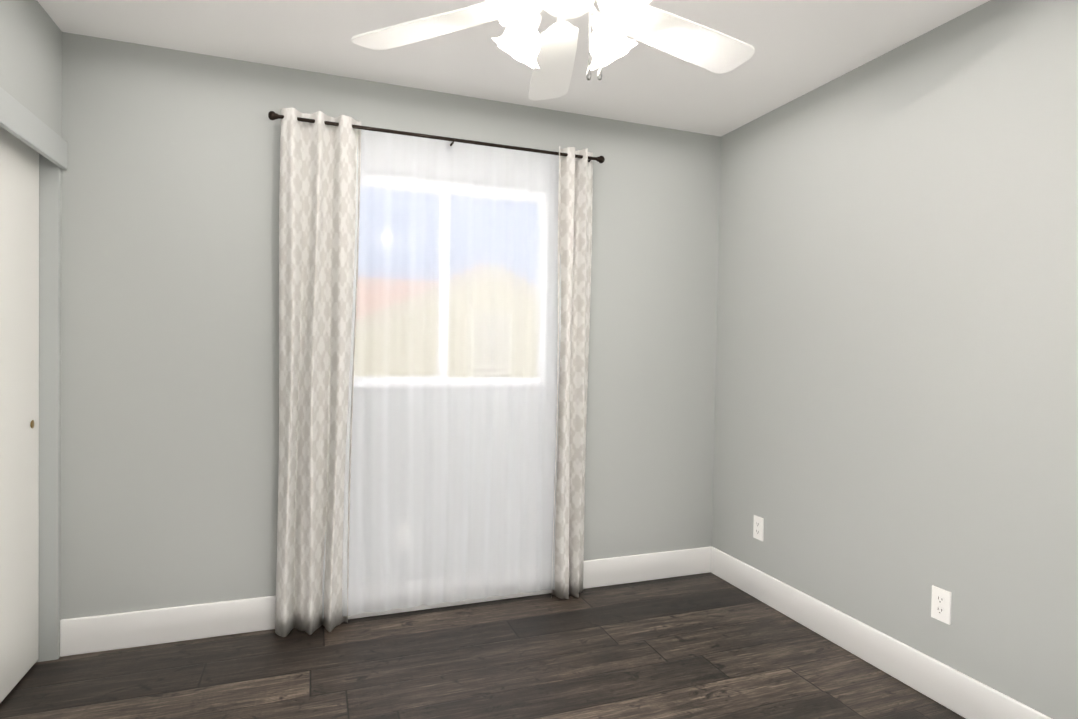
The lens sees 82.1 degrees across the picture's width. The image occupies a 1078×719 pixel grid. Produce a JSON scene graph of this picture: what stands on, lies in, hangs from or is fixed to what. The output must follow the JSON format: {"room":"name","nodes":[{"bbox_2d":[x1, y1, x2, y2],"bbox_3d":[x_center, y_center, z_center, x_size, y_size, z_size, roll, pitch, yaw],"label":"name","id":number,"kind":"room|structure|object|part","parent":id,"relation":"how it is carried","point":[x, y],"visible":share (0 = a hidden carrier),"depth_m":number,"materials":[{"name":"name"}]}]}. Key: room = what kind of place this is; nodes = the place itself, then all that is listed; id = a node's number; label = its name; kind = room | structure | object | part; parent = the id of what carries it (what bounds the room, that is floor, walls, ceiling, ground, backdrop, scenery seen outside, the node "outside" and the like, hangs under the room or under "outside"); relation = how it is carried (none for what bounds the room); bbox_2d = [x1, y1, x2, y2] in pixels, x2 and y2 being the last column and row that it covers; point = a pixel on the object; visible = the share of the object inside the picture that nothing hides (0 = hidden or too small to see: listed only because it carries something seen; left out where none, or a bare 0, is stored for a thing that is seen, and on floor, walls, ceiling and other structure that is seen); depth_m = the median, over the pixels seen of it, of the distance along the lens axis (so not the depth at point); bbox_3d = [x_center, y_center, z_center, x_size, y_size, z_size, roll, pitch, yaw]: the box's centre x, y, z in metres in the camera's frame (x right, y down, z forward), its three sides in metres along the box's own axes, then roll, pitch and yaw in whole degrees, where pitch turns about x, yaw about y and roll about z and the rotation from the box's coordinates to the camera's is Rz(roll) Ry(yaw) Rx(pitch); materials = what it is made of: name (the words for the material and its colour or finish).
{"room":"empty bedroom","nodes":[
{"label":"empty bedroom","id":0,"kind":"room"},
{"bbox_2d":[0,0,61,656],"bbox_3d":[-1.400,-0.013,0.910,0.160,2.440,3.160,1,1,-20],"label":"wall","id":1,"kind":"structure","parent":0,"point":[30,56],"depth_m":2.18,"materials":[{"name":"grey paint"}]},
{"bbox_2d":[0,87,67,702],"bbox_3d":[-1.649,0.181,1.614,0.180,2.017,1.674,1,1,-20],"label":"sliding door","id":2,"kind":"structure","parent":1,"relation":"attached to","point":[49,260],"depth_m":2.27,"materials":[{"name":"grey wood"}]},
{"bbox_2d":[61,32,720,619],"bbox_3d":[-0.402,-0.037,3.023,3.169,2.440,0.120,1,1,-20],"label":"wall","id":3,"kind":"structure","parent":0,"point":[169,404],"depth_m":2.62,"materials":[{"name":"grey paint"}]},
{"bbox_2d":[268,111,604,162],"bbox_3d":[-0.412,-1.012,2.875,1.552,0.070,0.104,1,1,-20],"label":"curtain rod","id":4,"kind":"object","parent":3,"relation":"attached to","point":[272,115],"visible":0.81,"depth_m":2.82,"materials":[{"name":"brown metal"}]},
{"bbox_2d":[275,108,360,636],"bbox_3d":[-0.950,0.062,2.670,0.333,2.226,0.090,1,1,-20],"label":"drape","id":5,"kind":"object","parent":4,"relation":"hanging from","point":[317,187],"visible":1,"depth_m":2.66,"materials":[{"name":"beige fabric"}]},
{"bbox_2d":[322,129,560,618],"bbox_3d":[-0.422,0.063,2.902,1.148,2.174,0.020,1,1,-20],"label":"sheer curtain","id":6,"kind":"object","parent":4,"relation":"hanging from","point":[453,449],"visible":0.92,"depth_m":2.90,"materials":[{"name":"white fabric"}]},
{"bbox_2d":[551,146,592,598],"bbox_3d":[0.168,0.072,3.081,0.197,2.226,0.074,1,1,-20],"label":"drape","id":7,"kind":"object","parent":4,"relation":"hanging from","point":[575,189],"visible":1,"depth_m":3.07,"materials":[{"name":"beige fabric"}]},
{"bbox_2d":[0,572,965,718],"bbox_3d":[-0.257,1.258,1.362,4.019,0.080,3.400,1,1,-20],"label":"floor","id":8,"kind":"structure","parent":0,"point":[710,645],"depth_m":2.38,"materials":[{"name":"brown wood"}]},
{"bbox_2d":[37,0,989,136],"bbox_3d":[-0.215,-1.261,1.313,4.019,0.080,3.400,1,1,-20],"label":"ceiling","id":9,"kind":"structure","parent":0,"point":[802,47],"depth_m":2.45,"materials":[{"name":"white paint"}]},
{"bbox_2d":[352,0,753,100],"bbox_3d":[0.067,-0.921,1.434,1.219,0.595,1.206,1,1,-20],"label":"ceiling fan","id":10,"kind":"object","parent":9,"relation":"hanging from","point":[548,55],"visible":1,"depth_m":1.58,"materials":[{"name":"white"}]},
{"bbox_3d":[0.069,-1.011,1.432,0.264,0.416,0.264,1,1,-20],"label":"motor","id":11,"kind":"part","parent":10,"relation":"part of","materials":[{"name":"white"}]},
{"bbox_2d":[712,0,1077,718],"bbox_3d":[1.615,0.017,1.953,0.120,2.440,3.280,1,1,-20],"label":"wall","id":12,"kind":"structure","parent":0,"point":[896,396],"depth_m":2.30,"materials":[{"name":"grey paint"}]},
{"bbox_2d":[60,546,1051,718],"bbox_3d":[0.087,1.149,1.485,3.049,0.145,3.160,1,1,-20],"label":"baseboard","id":13,"kind":"structure","parent":12,"relation":"attached to","point":[959,693],"depth_m":2.59,"materials":[{"name":"white wood"}]},
{"bbox_2d":[753,515,763,541],"bbox_3d":[1.107,0.852,3.125,0.009,0.115,0.070,1,1,-20],"label":"electrical outlet","id":14,"kind":"object","parent":12,"relation":"attached to","point":[758,528],"visible":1,"depth_m":3.12,"materials":[{"name":"white plastic"}]},
{"bbox_2d":[931,585,951,624],"bbox_3d":[1.440,0.880,2.218,0.009,0.115,0.070,1,1,-20],"label":"electrical outlet","id":15,"kind":"object","parent":12,"relation":"attached to","point":[941,605],"visible":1,"depth_m":2.21,"materials":[{"name":"white plastic"}]}
]}

